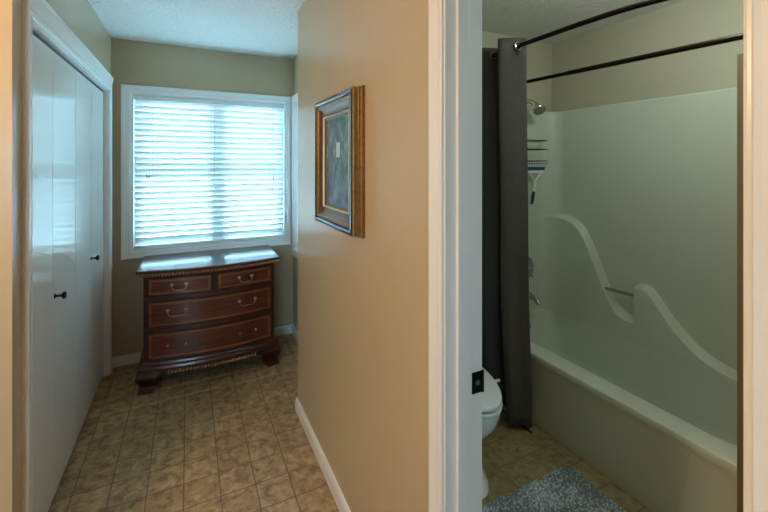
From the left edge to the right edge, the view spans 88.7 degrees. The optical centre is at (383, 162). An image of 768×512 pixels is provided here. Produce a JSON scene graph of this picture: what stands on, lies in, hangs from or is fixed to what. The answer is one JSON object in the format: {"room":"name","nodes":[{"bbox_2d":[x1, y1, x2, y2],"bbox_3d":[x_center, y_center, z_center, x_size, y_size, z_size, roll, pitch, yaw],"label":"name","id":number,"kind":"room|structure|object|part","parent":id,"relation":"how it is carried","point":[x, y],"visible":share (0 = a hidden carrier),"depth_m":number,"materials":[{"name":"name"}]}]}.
{"room":"hallway","nodes":[
{"label":"hallway","id":0,"kind":"room"},
{"bbox_2d":[0,0,110,511],"bbox_3d":[-1.667,0.293,2.065,0.120,2.440,1.827,0,0,-27],"label":"wall","id":1,"kind":"structure","parent":0,"point":[80,17],"depth_m":1.28,"materials":[{"name":"paint"}]},
{"bbox_2d":[33,35,52,511],"bbox_3d":[-1.394,0.498,1.561,0.030,1.990,0.385,0,0,-27],"label":"closet door","id":2,"kind":"structure","parent":1,"relation":"in","point":[42,54],"depth_m":1.61,"materials":[{"name":"paint"}]},
{"bbox_2d":[53,51,74,497],"bbox_3d":[-1.549,0.498,1.921,0.074,1.990,0.392,0,0,-27],"label":"closet door","id":3,"kind":"structure","parent":1,"relation":"in","point":[63,73],"depth_m":1.89,"materials":[{"name":"paint"}]},
{"bbox_3d":[-1.459,0.598,1.774,0.044,0.033,0.033,0,0,-27],"label":"knob","id":4,"kind":"part","parent":3,"relation":"part of","materials":[{"name":"black metal"}]},
{"bbox_2d":[22,0,111,511],"bbox_3d":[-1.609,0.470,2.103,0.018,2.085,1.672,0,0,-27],"label":"trim","id":5,"kind":"structure","parent":1,"relation":"attached to","point":[29,17],"depth_m":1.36,"materials":[{"name":"white paint"}]},
{"bbox_2d":[33,31,102,91],"bbox_3d":[-1.658,-0.507,2.079,0.032,0.016,1.554,0,0,-27],"label":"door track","id":6,"kind":"structure","parent":1,"relation":"attached to","point":[34,33],"depth_m":1.91,"materials":[{"name":"silver metal"}]},
{"bbox_2d":[27,0,113,87],"bbox_3d":[-1.597,-0.581,2.104,0.015,0.078,1.668,0,0,-27],"label":"trim","id":7,"kind":"structure","parent":1,"relation":"attached to","point":[41,8],"depth_m":1.78,"materials":[{"name":"white paint"}]},
{"bbox_2d":[75,70,99,442],"bbox_3d":[-1.725,0.498,2.273,0.074,1.990,0.392,0,0,-27],"label":"closet door","id":8,"kind":"structure","parent":1,"relation":"in","point":[83,87],"depth_m":2.25,"materials":[{"name":"paint"}]},
{"bbox_3d":[-1.744,0.498,2.263,0.030,1.990,0.392,0,0,-27],"label":"door panel","id":9,"kind":"part","parent":8,"relation":"part of","materials":[{"name":"paint"}]},
{"bbox_2d":[92,84,102,400],"bbox_3d":[-1.916,0.498,2.607,0.030,1.990,0.371,0,0,-27],"label":"closet door","id":10,"kind":"structure","parent":1,"relation":"in","point":[97,95],"depth_m":2.60,"materials":[{"name":"paint"}]},
{"bbox_2d":[111,38,292,356],"bbox_3d":[-1.721,0.293,3.137,2.240,2.440,0.140,0,0,-27],"label":"wall","id":11,"kind":"structure","parent":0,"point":[133,62],"depth_m":3.07,"materials":[{"name":"paint"}]},
{"bbox_2d":[112,324,292,367],"bbox_3d":[-1.413,1.476,3.204,1.350,0.075,0.014,0,0,-27],"label":"baseboard","id":12,"kind":"structure","parent":11,"relation":"attached to","point":[117,361],"depth_m":2.96,"materials":[{"name":"white paint"}]},
{"bbox_2d":[121,84,290,259],"bbox_3d":[-1.426,0.067,3.273,1.263,1.310,0.158,0,0,-27],"label":"window","id":13,"kind":"structure","parent":11,"relation":"attached to","point":[133,94],"depth_m":3.10,"materials":[{"name":"white paint"}]},
{"bbox_3d":[-1.434,0.068,3.316,1.135,1.178,0.045,0,0,-27],"label":"frame","id":14,"kind":"part","parent":13,"relation":"part of","materials":[{"name":"plastic"}]},
{"bbox_2d":[134,95,283,248],"bbox_3d":[-1.400,0.068,3.248,1.129,1.172,0.061,0,0,-27],"label":"window blind","id":15,"kind":"object","parent":11,"relation":"attached to","point":[190,141],"visible":1,"depth_m":3.22,"materials":[{"name":"plastic"}]},
{"bbox_3d":[-1.403,0.643,3.253,1.129,0.022,0.046,0,0,-27],"label":"rail","id":16,"kind":"part","parent":15,"relation":"part of","materials":[{"name":"white plastic"}]},
{"bbox_3d":[-1.397,0.088,3.240,0.002,1.114,0.002,0,0,-27],"label":"ladder cord","id":17,"kind":"part","parent":15,"relation":"part of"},
{"bbox_3d":[-0.966,-0.182,3.438,0.001,0.594,0.002,0,0,-27],"label":"pull cord","id":18,"kind":"part","parent":15,"relation":"part of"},
{"bbox_2d":[293,55,297,330],"bbox_3d":[-0.501,0.293,3.043,0.140,2.440,1.117,0,0,-27],"label":"wall","id":19,"kind":"structure","parent":0,"point":[295,60],"depth_m":3.43,"materials":[{"name":"paint"}]},
{"bbox_2d":[292,93,297,258],"bbox_3d":[-0.627,0.110,3.118,0.020,1.397,0.824,0,0,-27],"label":"trim","id":20,"kind":"structure","parent":19,"relation":"attached to","point":[294,97],"depth_m":3.43,"materials":[{"name":"white paint"}]},
{"bbox_2d":[292,325,297,341],"bbox_3d":[-0.570,1.476,3.009,0.014,0.075,1.117,0,0,-27],"label":"baseboard","id":21,"kind":"structure","parent":19,"relation":"attached to","point":[294,330],"depth_m":3.40,"materials":[{"name":"white paint"}]},
{"bbox_2d":[295,102,297,249],"bbox_3d":[-0.556,0.111,3.153,0.140,1.275,0.700,0,0,-27],"label":"window","id":22,"kind":"structure","parent":19,"relation":"in","point":[296,108],"depth_m":3.43,"materials":[{"name":"white paint"}]},
{"bbox_2d":[48,333,651,511],"bbox_3d":[-0.408,1.543,0.414,5.640,0.060,6.105,0,0,-27],"label":"floor","id":23,"kind":"structure","parent":0,"point":[245,446],"depth_m":2.05,"materials":[{"name":"tile"}]},
{"bbox_2d":[135,245,280,394],"bbox_3d":[-1.289,1.110,2.942,0.936,0.806,0.560,0,0,-27],"label":"dresser","id":24,"kind":"object","parent":23,"relation":"on","point":[205,308],"visible":1,"depth_m":2.72,"materials":[{"name":"brown wood"}]},
{"bbox_3d":[-1.380,0.826,2.662,0.395,0.118,0.033,0,0,-18],"label":"drawer","id":25,"kind":"part","parent":24,"relation":"part of","materials":[{"name":"brown wood"}]},
{"bbox_3d":[-1.288,0.737,2.941,0.930,0.023,0.543,0,0,-27],"label":"rope moulding","id":26,"kind":"part","parent":24,"relation":"part of","materials":[{"name":"brown wood"}]},
{"bbox_3d":[-1.293,1.349,2.950,0.912,0.064,0.542,0,0,-27],"label":"moulding","id":27,"kind":"part","parent":24,"relation":"part of","materials":[{"name":"brown wood"}]},
{"bbox_3d":[-1.200,1.036,2.764,0.848,0.561,0.076,0,0,-27],"label":"drawer rail","id":28,"kind":"part","parent":24,"relation":"part of","materials":[{"name":"brown wood"}]},
{"bbox_3d":[-1.198,1.218,2.760,0.800,0.177,0.078,0,0,-27],"label":"drawer","id":29,"kind":"part","parent":24,"relation":"part of","materials":[{"name":"brown wood"}]},
{"bbox_3d":[-1.198,1.007,2.760,0.800,0.172,0.078,0,0,-27],"label":"drawer","id":30,"kind":"part","parent":24,"relation":"part of","materials":[{"name":"brown wood"}]},
{"bbox_3d":[-1.174,1.383,2.712,0.568,0.024,0.044,0,0,-27],"label":"rope moulding","id":31,"kind":"part","parent":24,"relation":"part of","materials":[{"name":"brown wood"}]},
{"bbox_3d":[-1.005,0.826,2.849,0.386,0.118,0.033,0,0,-35],"label":"drawer","id":32,"kind":"part","parent":24,"relation":"part of","materials":[{"name":"brown wood"}]},
{"bbox_2d":[482,367,502,498],"bbox_3d":[0.298,1.125,2.081,0.470,0.776,0.830,0,0,-27],"label":"toilet","id":33,"kind":"object","parent":23,"relation":"on","point":[492,404],"visible":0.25,"depth_m":1.76,"materials":[{"name":"ceramic"}]},
{"bbox_3d":[0.345,1.071,1.986,0.372,0.041,0.614,0,0,-27],"label":"lid","id":34,"kind":"part","parent":33,"relation":"part of","materials":[{"name":"white plastic"}]},
{"bbox_3d":[0.345,1.105,1.985,0.374,0.027,0.616,0,0,-27],"label":"seat","id":35,"kind":"part","parent":33,"relation":"part of","materials":[{"name":"white plastic"}]},
{"bbox_2d":[482,465,625,511],"bbox_3d":[0.853,1.498,1.460,0.566,0.027,0.857,0,0,-27],"label":"bath mat","id":36,"kind":"object","parent":23,"relation":"on","point":[563,489],"visible":0.99,"depth_m":1.75,"materials":[{"name":"grey fabric"}]},
{"bbox_2d":[527,87,736,511],"bbox_3d":[1.300,0.560,2.233,0.760,1.905,1.472,0,0,-27],"label":"bathtub","id":37,"kind":"object","parent":23,"relation":"on","point":[632,215],"visible":0.78,"depth_m":2.26,"materials":[{"name":"plastic"}]},
{"bbox_2d":[529,257,533,277],"bbox_3d":[1.052,0.776,2.877,0.180,0.180,0.060,0,0,-27],"label":"shower valve","id":38,"kind":"object","parent":37,"relation":"attached to","point":[531,265],"visible":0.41,"depth_m":2.91,"materials":[{"name":"silver metal"}]},
{"bbox_2d":[529,292,540,305],"bbox_3d":[1.060,0.970,2.826,0.060,0.077,0.163,0,0,-27],"label":"tub spout","id":39,"kind":"object","parent":37,"relation":"attached to","point":[532,296],"visible":0.66,"depth_m":2.78,"materials":[{"name":"silver metal"}]},
{"bbox_2d":[298,0,428,511],"bbox_3d":[0.616,0.293,0.244,0.116,2.440,4.888,0,0,-27],"label":"wall","id":40,"kind":"structure","parent":0,"point":[363,303],"depth_m":1.45,"materials":[{"name":"paint"}]},
{"bbox_2d":[295,397,350,511],"bbox_3d":[-0.207,1.476,1.748,0.014,0.075,1.492,0,0,-27],"label":"baseboard","id":41,"kind":"structure","parent":40,"relation":"attached to","point":[337,494],"depth_m":1.92,"materials":[{"name":"white paint"}]},
{"bbox_2d":[315,85,364,237],"bbox_3d":[-0.206,-0.005,1.702,0.054,0.580,0.498,0,0,-27],"label":"framed picture","id":42,"kind":"object","parent":40,"relation":"attached to","point":[340,117],"visible":1,"depth_m":1.64,"materials":[{"name":"wood"},{"name":"glass"},{"name":"paper"}]},
{"bbox_3d":[-0.205,-0.005,1.702,0.051,0.520,0.438,0,0,-27],"label":"moulding","id":43,"kind":"part","parent":42,"relation":"part of","materials":[{"name":"gold metal"}]},
{"bbox_3d":[-0.201,-0.005,1.704,0.043,0.486,0.404,0,0,-27],"label":"sloping panel","id":44,"kind":"part","parent":42,"relation":"part of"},
{"bbox_2d":[444,0,744,511],"bbox_3d":[0.352,0.488,0.778,0.122,2.050,0.655,0,0,-27],"label":"trim","id":45,"kind":"structure","parent":40,"relation":"attached to","point":[462,18],"depth_m":1.04,"materials":[{"name":"white paint"}]},
{"bbox_2d":[472,369,483,394],"bbox_3d":[0.256,0.598,1.072,0.040,0.058,0.008,0,0,-27],"label":"strike plate","id":46,"kind":"object","parent":45,"relation":"attached to","point":[477,377],"visible":1,"depth_m":1.07,"materials":[{"name":"black metal"}]},
{"bbox_2d":[429,0,767,511],"bbox_3d":[0.291,0.469,0.748,0.016,2.089,0.733,0,0,-27],"label":"trim","id":47,"kind":"structure","parent":40,"relation":"attached to","point":[756,11],"depth_m":0.46,"materials":[{"name":"white paint"}]},
{"bbox_2d":[88,0,685,58],"bbox_3d":[-0.439,-0.967,0.365,5.740,0.080,6.245,0,0,-27],"label":"ceiling","id":48,"kind":"structure","parent":0,"point":[255,27],"depth_m":2.56,"materials":[{"name":"white paint"}]},
{"bbox_2d":[482,31,551,111],"bbox_3d":[0.513,0.293,2.737,1.918,2.440,0.120,0,0,-27],"label":"wall","id":49,"kind":"structure","parent":0,"point":[539,54],"depth_m":3.00,"materials":[{"name":"paint"}]},
{"bbox_2d":[502,409,531,432],"bbox_3d":[0.705,1.511,2.444,0.012,0.004,0.545,0,0,-27],"label":"trim","id":50,"kind":"structure","parent":49,"relation":"attached to","point":[504,411],"depth_m":2.24,"materials":[{"name":"black"}]},
{"bbox_2d":[502,404,532,427],"bbox_3d":[0.723,1.502,2.475,0.048,0.022,0.505,0,0,-27],"label":"trim","id":51,"kind":"structure","parent":49,"relation":"attached to","point":[504,405],"depth_m":2.40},
{"bbox_2d":[527,98,545,114],"bbox_3d":[1.051,-0.419,2.813,0.087,0.162,0.226,0,0,-27],"label":"shower fixture","id":52,"kind":"object","parent":49,"relation":"attached to","point":[539,109],"visible":0.7,"depth_m":2.75,"materials":[{"name":"silver metal"}]},
{"bbox_2d":[527,102,548,166],"bbox_3d":[1.053,-0.205,2.851,0.295,0.477,0.104,0,0,-27],"label":"shower caddy","id":53,"kind":"object","parent":52,"relation":"hanging from","point":[529,163],"visible":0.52,"depth_m":2.83,"materials":[{"name":"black metal"}]},
{"bbox_2d":[528,167,544,203],"bbox_3d":[1.074,0.163,2.804,0.195,0.264,0.023,0,0,-27],"label":"squeegee","id":54,"kind":"object","parent":53,"relation":"hanging from","point":[540,170],"visible":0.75,"depth_m":2.80,"materials":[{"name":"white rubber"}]},
{"bbox_3d":[1.075,0.134,2.804,0.173,0.171,0.022,0,0,-27],"label":"handle","id":55,"kind":"part","parent":54,"relation":"part of","materials":[{"name":"white plastic"}]},
{"bbox_3d":[1.074,0.042,2.804,0.195,0.022,0.016,0,0,-27],"label":"blade","id":56,"kind":"part","parent":54,"relation":"part of","materials":[{"name":"blue rubber"}]},
{"bbox_2d":[527,140,547,149],"bbox_3d":[1.053,-0.131,2.852,0.295,0.070,0.100,0,0,-27],"label":"shelf","id":57,"kind":"object","parent":53,"relation":"attached to","point":[531,140],"depth_m":2.85,"materials":[{"name":"black metal"}]},
{"bbox_2d":[528,160,548,166],"bbox_3d":[1.053,0.007,2.851,0.295,0.051,0.103,0,0,-27],"label":"wire basket","id":58,"kind":"object","parent":53,"relation":"on","point":[529,163],"depth_m":2.82,"materials":[{"name":"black metal"}]},
{"bbox_2d":[492,0,669,57],"bbox_3d":[0.922,-0.650,2.047,0.222,0.060,1.487,0,0,-27],"label":"curtain rod","id":59,"kind":"object","parent":49,"relation":"attached to","point":[644,3],"visible":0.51,"depth_m":1.78,"materials":[{"name":"brown metal"}]},
{"bbox_2d":[482,38,531,426],"bbox_3d":[0.677,0.391,2.403,0.206,2.175,0.484,0,0,-19],"label":"shower curtain","id":60,"kind":"object","parent":59,"relation":"hanging from","point":[506,353],"visible":0.8,"depth_m":2.21,"materials":[{"name":"fabric"}]},
{"bbox_2d":[527,33,742,82],"bbox_3d":[0.997,-0.481,2.084,0.044,0.076,1.480,0,0,-27],"label":"curtain rod","id":61,"kind":"object","parent":49,"relation":"attached to","point":[736,37],"visible":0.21,"depth_m":1.72,"materials":[{"name":"brown metal"}]},
{"bbox_2d":[552,0,742,111],"bbox_3d":[1.947,0.293,1.899,0.100,2.440,2.660,0,0,-27],"label":"wall","id":62,"kind":"structure","parent":0,"point":[687,22],"depth_m":2.40,"materials":[{"name":"paint"}]},
{"bbox_3d":[1.665,0.293,1.523,0.740,2.440,0.120,0,0,-27],"label":"wall","id":63,"kind":"structure","parent":0,"visible":0},
{"bbox_2d":[737,53,742,511],"bbox_3d":[1.295,0.560,1.406,0.028,1.905,0.041,0,0,-27],"label":"trim","id":64,"kind":"structure","parent":63,"relation":"attached to","point":[739,56],"depth_m":1.41,"materials":[{"name":"wood"}]},
{"label":"outside","id":65,"kind":"structure","parent":0,"visible":0},
{"bbox_2d":[141,183,276,236],"bbox_3d":[-3.347,1.963,6.712,50.000,0.100,65.000,0,0,-27],"label":"ground","id":66,"kind":"structure","parent":65,"point":[243,183],"depth_m":13.79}
]}

